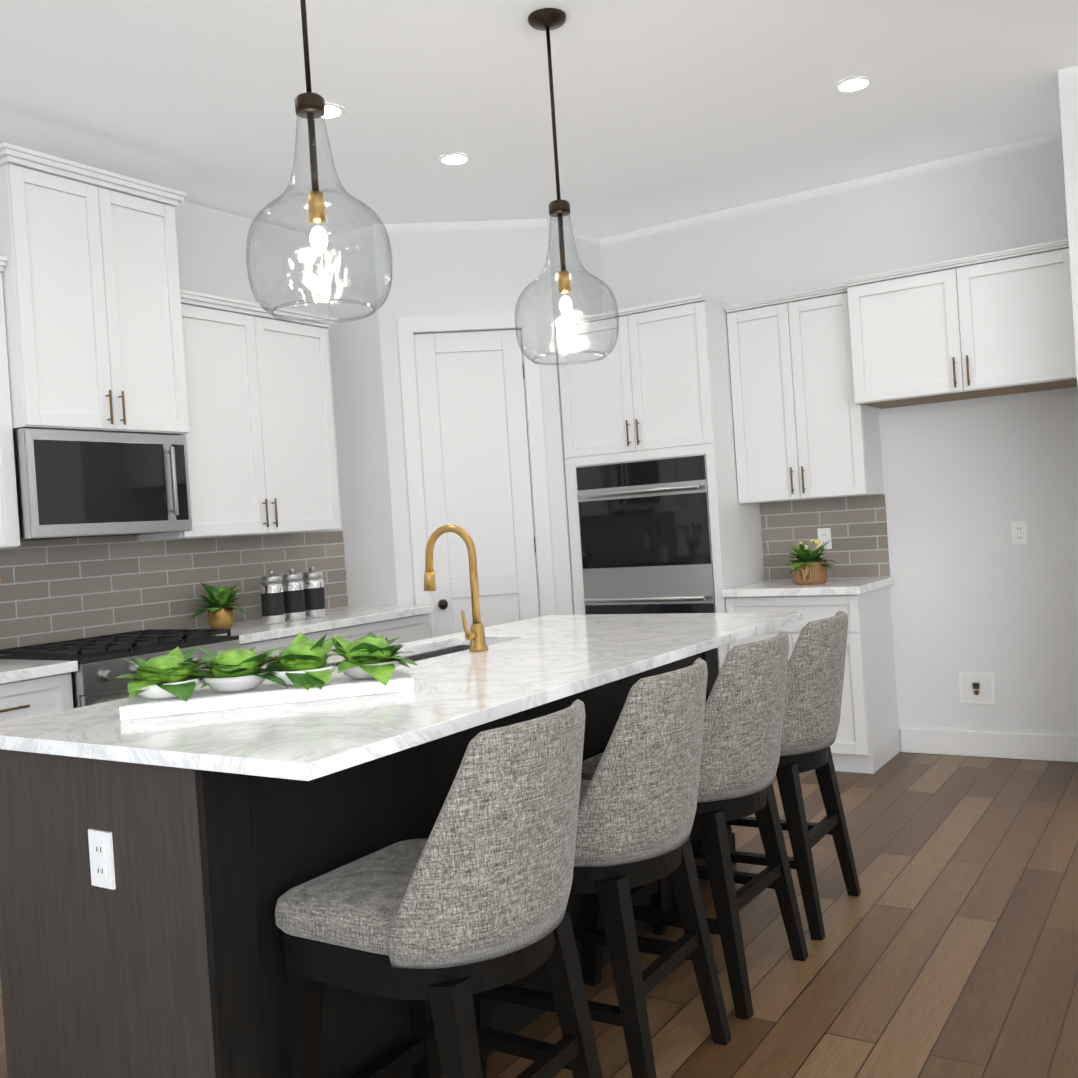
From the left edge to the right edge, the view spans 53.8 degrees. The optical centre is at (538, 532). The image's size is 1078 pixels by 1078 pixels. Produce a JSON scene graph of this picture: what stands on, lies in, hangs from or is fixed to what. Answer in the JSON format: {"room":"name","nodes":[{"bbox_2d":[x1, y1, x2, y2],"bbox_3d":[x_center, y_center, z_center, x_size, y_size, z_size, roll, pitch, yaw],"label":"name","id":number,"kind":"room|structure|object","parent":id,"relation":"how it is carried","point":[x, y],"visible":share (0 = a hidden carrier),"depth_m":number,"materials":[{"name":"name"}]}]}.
{"room":"kitchen","nodes":[
{"label":"kitchen","id":0,"kind":"room"},
{"bbox_2d":[48,201,341,541],"bbox_3d":[-3.186,-0.017,3.049,0.120,3.050,7.570,-4,0,33],"label":"wall","id":1,"kind":"structure","parent":0,"point":[211,246],"depth_m":5.59,"materials":[{"name":"white paint"}]},
{"bbox_2d":[0,256,19,548],"bbox_3d":[-2.464,-0.475,3.754,0.368,1.120,1.083,-4,0,33],"label":"upper cabinet","id":2,"kind":"object","parent":1,"relation":"attached to","point":[9,529],"visible":1,"depth_m":4.11,"materials":[{"name":"white wood"}]},
{"bbox_2d":[0,142,189,434],"bbox_3d":[-1.953,-0.951,4.507,0.458,1.071,0.846,-4,0,33],"label":"upper cabinet","id":3,"kind":"object","parent":1,"relation":"attached to","point":[92,306],"visible":0.98,"depth_m":4.35,"materials":[{"name":"white wood"}]},
{"bbox_2d":[13,428,191,540],"bbox_3d":[-1.907,-0.199,4.514,0.428,0.428,0.758,-4,0,33],"label":"over-the-range microwave","id":4,"kind":"object","parent":3,"relation":"attached to","point":[77,484],"visible":0.94,"depth_m":4.36,"materials":[{"name":"silver metal"}]},
{"bbox_2d":[0,530,347,655],"bbox_3d":[-1.972,0.319,4.773,0.008,0.600,3.183,-4,0,33],"label":"backsplash","id":5,"kind":"structure","parent":1,"relation":"attached to","point":[54,590],"depth_m":4.94,"materials":[{"name":"tile"}]},
{"bbox_2d":[138,289,339,540],"bbox_3d":[-1.469,-0.549,5.299,0.368,1.120,1.048,-4,0,33],"label":"upper cabinet","id":6,"kind":"object","parent":1,"relation":"attached to","point":[260,443],"visible":0.77,"depth_m":5.17,"materials":[{"name":"white wood"}]},
{"bbox_2d":[324,225,397,606],"bbox_3d":[-0.955,-0.181,6.050,0.380,3.050,0.100,-4,0,33],"label":"wall","id":7,"kind":"structure","parent":0,"point":[361,436],"depth_m":6.00,"materials":[{"name":"white paint"}]},
{"bbox_2d":[373,218,572,614],"bbox_3d":[-0.344,-0.220,6.005,0.974,3.050,0.100,-4,0,-6],"label":"wall","id":8,"kind":"structure","parent":0,"point":[466,267],"depth_m":5.95,"materials":[{"name":"white paint"}]},
{"bbox_2d":[414,329,538,636],"bbox_3d":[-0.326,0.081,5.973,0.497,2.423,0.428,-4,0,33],"label":"pantry door","id":9,"kind":"structure","parent":8,"relation":"in","point":[474,437],"depth_m":5.98,"materials":[{"name":"white wood"}]},
{"bbox_2d":[397,311,555,637],"bbox_3d":[-0.326,0.041,5.997,0.780,2.525,0.118,-4,0,-6],"label":"door frame","id":10,"kind":"structure","parent":8,"relation":"attached to","point":[408,328],"depth_m":5.94,"materials":[{"name":"white wood"}]},
{"bbox_2d":[0,752,1077,1077],"bbox_3d":[2.050,1.199,2.728,9.120,0.060,12.600,-4,0,33],"label":"floor","id":11,"kind":"structure","parent":0,"point":[946,946],"depth_m":3.11,"materials":[{"name":"brown wood"}]},
{"bbox_2d":[0,673,73,722],"bbox_3d":[-2.245,1.000,3.709,0.631,0.890,1.045,-4,0,33],"label":"base cabinet","id":12,"kind":"object","parent":11,"relation":"on","point":[22,699],"visible":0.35,"depth_m":3.88,"materials":[{"name":"white wood"}]},
{"bbox_2d":[0,659,77,683],"bbox_3d":[-2.278,0.535,3.697,0.638,0.039,1.068,-4,0,33],"label":"countertop","id":13,"kind":"structure","parent":12,"relation":"on","point":[12,670],"depth_m":3.88,"materials":[{"name":"white stone"}]},
{"bbox_2d":[0,629,239,707],"bbox_3d":[-1.722,0.925,4.448,0.677,0.962,0.756,-4,0,33],"label":"range","id":14,"kind":"object","parent":11,"relation":"on","point":[103,663],"visible":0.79,"depth_m":4.20,"materials":[{"name":"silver metal"}]},
{"bbox_2d":[240,631,319,668],"bbox_3d":[-1.422,0.938,5.018,0.598,0.890,0.511,-4,0,33],"label":"base cabinet","id":15,"kind":"object","parent":11,"relation":"on","point":[261,646],"depth_m":4.85,"materials":[{"name":"white"}]},
{"bbox_2d":[0,644,735,1077],"bbox_3d":[-0.262,0.860,3.201,0.766,0.914,2.432,-4,0,33],"label":"kitchen island","id":16,"kind":"object","parent":11,"relation":"on","point":[226,828],"depth_m":2.19,"materials":[{"name":"brown wood"}]},
{"bbox_2d":[88,829,115,889],"bbox_3d":[-0.891,0.664,2.162,0.072,0.115,0.008,-4,0,33],"label":"electrical outlet plate","id":17,"kind":"object","parent":16,"relation":"attached to","point":[101,854],"depth_m":2.16,"materials":[{"name":"white plastic"}]},
{"bbox_2d":[0,612,800,783],"bbox_3d":[-0.174,0.381,3.121,1.090,0.029,2.480,-4,0,33],"label":"island countertop","id":18,"kind":"structure","parent":16,"relation":"on","point":[536,662],"depth_m":2.38,"materials":[{"name":"white stone"}]},
{"bbox_2d":[115,632,417,719],"bbox_3d":[-0.635,0.324,2.534,0.697,0.148,0.273,-4,0,-15],"label":"tray","id":19,"kind":"object","parent":18,"relation":"on","point":[300,669],"visible":1,"depth_m":2.48,"materials":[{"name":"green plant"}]},
{"bbox_2d":[396,640,495,659],"bbox_3d":[-0.347,0.497,3.405,0.304,0.207,0.744,-4,0,33],"label":"sink","id":20,"kind":"object","parent":18,"relation":"in","point":[456,645],"depth_m":3.68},
{"bbox_2d":[424,524,487,651],"bbox_3d":[-0.283,0.172,3.318,0.224,0.398,0.110,-4,0,33],"label":"faucet","id":21,"kind":"object","parent":18,"relation":"on","point":[475,635],"visible":1,"depth_m":3.29,"materials":[{"name":"gold metal"}]},
{"bbox_2d":[320,614,429,657],"bbox_3d":[-1.067,0.912,5.568,0.598,0.890,0.910,-4,0,33],"label":"base cabinet","id":22,"kind":"object","parent":11,"relation":"on","point":[410,629],"depth_m":5.53,"materials":[{"name":"white wood"}]},
{"bbox_2d":[195,605,434,643],"bbox_3d":[-1.204,0.455,5.363,0.638,0.039,1.370,-4,0,33],"label":"countertop","id":23,"kind":"structure","parent":22,"relation":"on","point":[255,630],"depth_m":5.21,"materials":[{"name":"white stone"}]},
{"bbox_2d":[182,582,249,628],"bbox_3d":[-1.513,0.339,5.051,0.331,0.236,0.349,-4,0,33],"label":"potted plant","id":24,"kind":"object","parent":23,"relation":"on","point":[220,611],"visible":1,"depth_m":5.03,"materials":[{"name":"green plant"}]},
{"bbox_2d":[260,570,292,623],"bbox_3d":[-1.305,0.313,5.204,0.108,0.260,0.108,-4,0,27],"label":"canister","id":25,"kind":"object","parent":23,"relation":"on","point":[276,601],"depth_m":5.17,"materials":[{"name":"silver metal"}]},
{"bbox_2d":[290,568,312,620],"bbox_3d":[-1.230,0.307,5.322,0.108,0.260,0.108,-4,0,27],"label":"canister","id":26,"kind":"object","parent":23,"relation":"on","point":[292,596],"depth_m":5.30,"materials":[{"name":"silver metal"}]},
{"bbox_2d":[310,566,325,617],"bbox_3d":[-1.154,0.301,5.439,0.108,0.260,0.108,-4,0,27],"label":"canister","id":27,"kind":"object","parent":23,"relation":"on","point":[317,583],"depth_m":5.40,"materials":[{"name":"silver metal"}]},
{"bbox_2d":[275,699,602,1077],"bbox_3d":[-0.168,0.832,2.098,0.574,0.979,0.486,-4,0,33],"label":"stool","id":28,"kind":"object","parent":11,"relation":"on","point":[453,913],"visible":1,"depth_m":1.92,"materials":[{"name":"grey fabric"}]},
{"bbox_2d":[473,658,730,1077],"bbox_3d":[0.149,0.808,2.590,0.574,0.979,0.486,-4,0,31],"label":"stool","id":29,"kind":"object","parent":11,"relation":"on","point":[638,802],"visible":0.75,"depth_m":2.37,"materials":[{"name":"grey fabric"}]},
{"bbox_2d":[553,294,764,673],"bbox_3d":[0.699,0.007,5.979,0.908,2.460,0.660,-4,0,33],"label":"tall cabinet","id":30,"kind":"object","parent":11,"relation":"on","point":[662,519],"visible":0.69,"depth_m":5.71,"materials":[{"name":"painted wood"},{"name":"bronze"}]},
{"bbox_2d":[581,631,808,1018],"bbox_3d":[0.456,0.785,3.067,0.574,0.979,0.486,-4,0,34],"label":"stool","id":31,"kind":"object","parent":11,"relation":"on","point":[742,728],"visible":0.69,"depth_m":2.85,"materials":[{"name":"grey fabric"}]},
{"bbox_2d":[671,611,860,939],"bbox_3d":[0.760,0.763,3.539,0.574,0.979,0.486,-4,0,32],"label":"stool","id":32,"kind":"object","parent":11,"relation":"on","point":[814,688],"visible":0.65,"depth_m":3.31,"materials":[{"name":"grey fabric"}]},
{"bbox_2d":[726,585,899,773],"bbox_3d":[1.433,0.748,5.565,0.686,0.890,0.621,-4,0,33],"label":"base cabinet","id":33,"kind":"object","parent":11,"relation":"on","point":[867,739],"visible":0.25,"depth_m":5.29,"materials":[{"name":"white wood"}]},
{"bbox_2d":[722,577,893,596],"bbox_3d":[1.410,0.283,5.553,0.708,0.039,0.628,-4,0,33],"label":"countertop","id":34,"kind":"structure","parent":33,"relation":"on","point":[844,586],"depth_m":5.37,"materials":[{"name":"white stone"}]},
{"bbox_2d":[779,539,838,584],"bbox_3d":[1.394,0.149,5.522,0.310,0.230,0.347,-4,0,33],"label":"potted plant","id":35,"kind":"object","parent":34,"relation":"on","point":[809,567],"visible":1,"depth_m":5.45,"materials":[{"name":"wicker"}]},
{"bbox_2d":[0,0,1077,238],"bbox_3d":[1.845,-1.914,2.710,9.120,0.080,12.600,-4,0,33],"label":"ceiling","id":36,"kind":"structure","parent":0,"point":[670,110],"depth_m":4.29,"materials":[{"name":"white paint"}]},
{"bbox_2d":[246,0,392,322],"bbox_3d":[-0.573,-1.129,2.639,0.356,1.168,0.356,-4,0,33],"label":"pendant light","id":37,"kind":"object","parent":36,"relation":"hanging from","point":[309,106],"visible":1,"depth_m":2.63,"materials":[{"name":"clear glass"}]},
{"bbox_2d":[315,103,346,120],"bbox_3d":[-0.860,-1.700,4.297,0.168,0.004,0.168,-4,0,6],"label":"recessed light","id":38,"kind":"object","parent":36,"relation":"in","point":[331,113],"depth_m":4.31,"materials":[{"name":"white"}]},
{"bbox_2d":[436,153,472,166],"bbox_3d":[-0.394,-1.735,4.947,0.168,0.004,0.168,-4,0,6],"label":"recessed light","id":39,"kind":"object","parent":36,"relation":"in","point":[453,159],"depth_m":4.95,"materials":[{"name":"white"}]},
{"bbox_2d":[515,8,618,364],"bbox_3d":[0.065,-1.176,3.631,0.356,1.168,0.356,-4,0,33],"label":"pendant light","id":40,"kind":"object","parent":36,"relation":"hanging from","point":[547,20],"visible":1,"depth_m":3.62,"materials":[{"name":"clear glass"}]},
{"bbox_2d":[832,76,874,93],"bbox_3d":[1.295,-1.842,4.378,0.168,0.004,0.168,-4,0,24],"label":"recessed light","id":41,"kind":"object","parent":36,"relation":"in","point":[852,85],"depth_m":4.38,"materials":[{"name":"white"}]},
{"bbox_2d":[547,219,603,614],"bbox_3d":[0.292,-0.264,6.326,0.100,3.050,0.700,-4,0,33],"label":"wall","id":42,"kind":"structure","parent":0,"point":[588,248],"depth_m":6.22,"materials":[{"name":"white paint"}]},
{"bbox_2d":[599,131,1077,751],"bbox_3d":[1.603,-0.347,5.835,2.640,3.050,0.100,-4,0,33],"label":"wall","id":43,"kind":"structure","parent":0,"point":[965,485],"depth_m":5.45,"materials":[{"name":"white paint"}]},
{"bbox_2d":[723,284,883,503],"bbox_3d":[1.406,-0.709,5.663,0.686,1.060,0.368,-4,0,33],"label":"upper cabinet","id":44,"kind":"object","parent":43,"relation":"attached to","point":[806,426],"visible":0.9,"depth_m":5.53,"materials":[{"name":"white wood"}]},
{"bbox_2d":[817,528,831,548],"bbox_3d":[1.559,0.032,5.805,0.072,0.115,0.008,-4,0,33],"label":"electrical outlet plate","id":45,"kind":"object","parent":43,"relation":"attached to","point":[824,534],"depth_m":5.80,"materials":[{"name":"white plastic"}]},
{"bbox_2d":[760,494,889,579],"bbox_3d":[1.555,0.032,5.818,0.691,0.440,0.008,-4,0,33],"label":"backsplash","id":46,"kind":"structure","parent":43,"relation":"attached to","point":[857,525],"depth_m":5.78,"materials":[{"name":"tile"}]},
{"bbox_2d":[844,239,1077,408],"bbox_3d":[2.078,-0.975,5.146,1.021,0.612,0.488,-4,0,33],"label":"upper cabinet","id":47,"kind":"object","parent":43,"relation":"attached to","point":[998,323],"visible":1,"depth_m":4.97,"materials":[{"name":"white wood"}]},
{"bbox_2d":[958,672,995,703],"bbox_3d":[2.226,0.792,5.409,0.170,0.160,0.029,-4,0,33],"label":"water valve box","id":48,"kind":"object","parent":43,"relation":"attached to","point":[976,687],"depth_m":5.41,"materials":[{"name":"white plastic"}]},
{"bbox_2d":[900,727,1077,761],"bbox_3d":[2.344,1.070,5.353,1.019,0.130,0.019,-4,0,33],"label":"baseboard","id":49,"kind":"structure","parent":43,"relation":"attached to","point":[1047,747],"depth_m":5.36,"materials":[{"name":"white wood"}]},
{"bbox_2d":[1011,521,1027,544],"bbox_3d":[2.387,0.001,5.281,0.072,0.115,0.008,-4,0,33],"label":"electrical outlet plate","id":50,"kind":"object","parent":43,"relation":"attached to","point":[1018,528],"depth_m":5.28,"materials":[{"name":"white plastic"}]},
{"bbox_2d":[1058,66,1077,383],"bbox_3d":[3.381,-0.465,6.106,0.060,3.050,4.150,-4,0,33],"label":"wall","id":51,"kind":"structure","parent":0,"point":[1068,105],"depth_m":4.36,"materials":[{"name":"white paint"}]},
{"bbox_2d":[1074,65,1077,120],"bbox_3d":[2.446,-0.394,4.313,0.310,3.050,0.120,-4,0,33],"label":"wall","id":52,"kind":"structure","parent":0,"point":[1076,75],"depth_m":4.34,"materials":[{"name":"white paint"}]}
]}

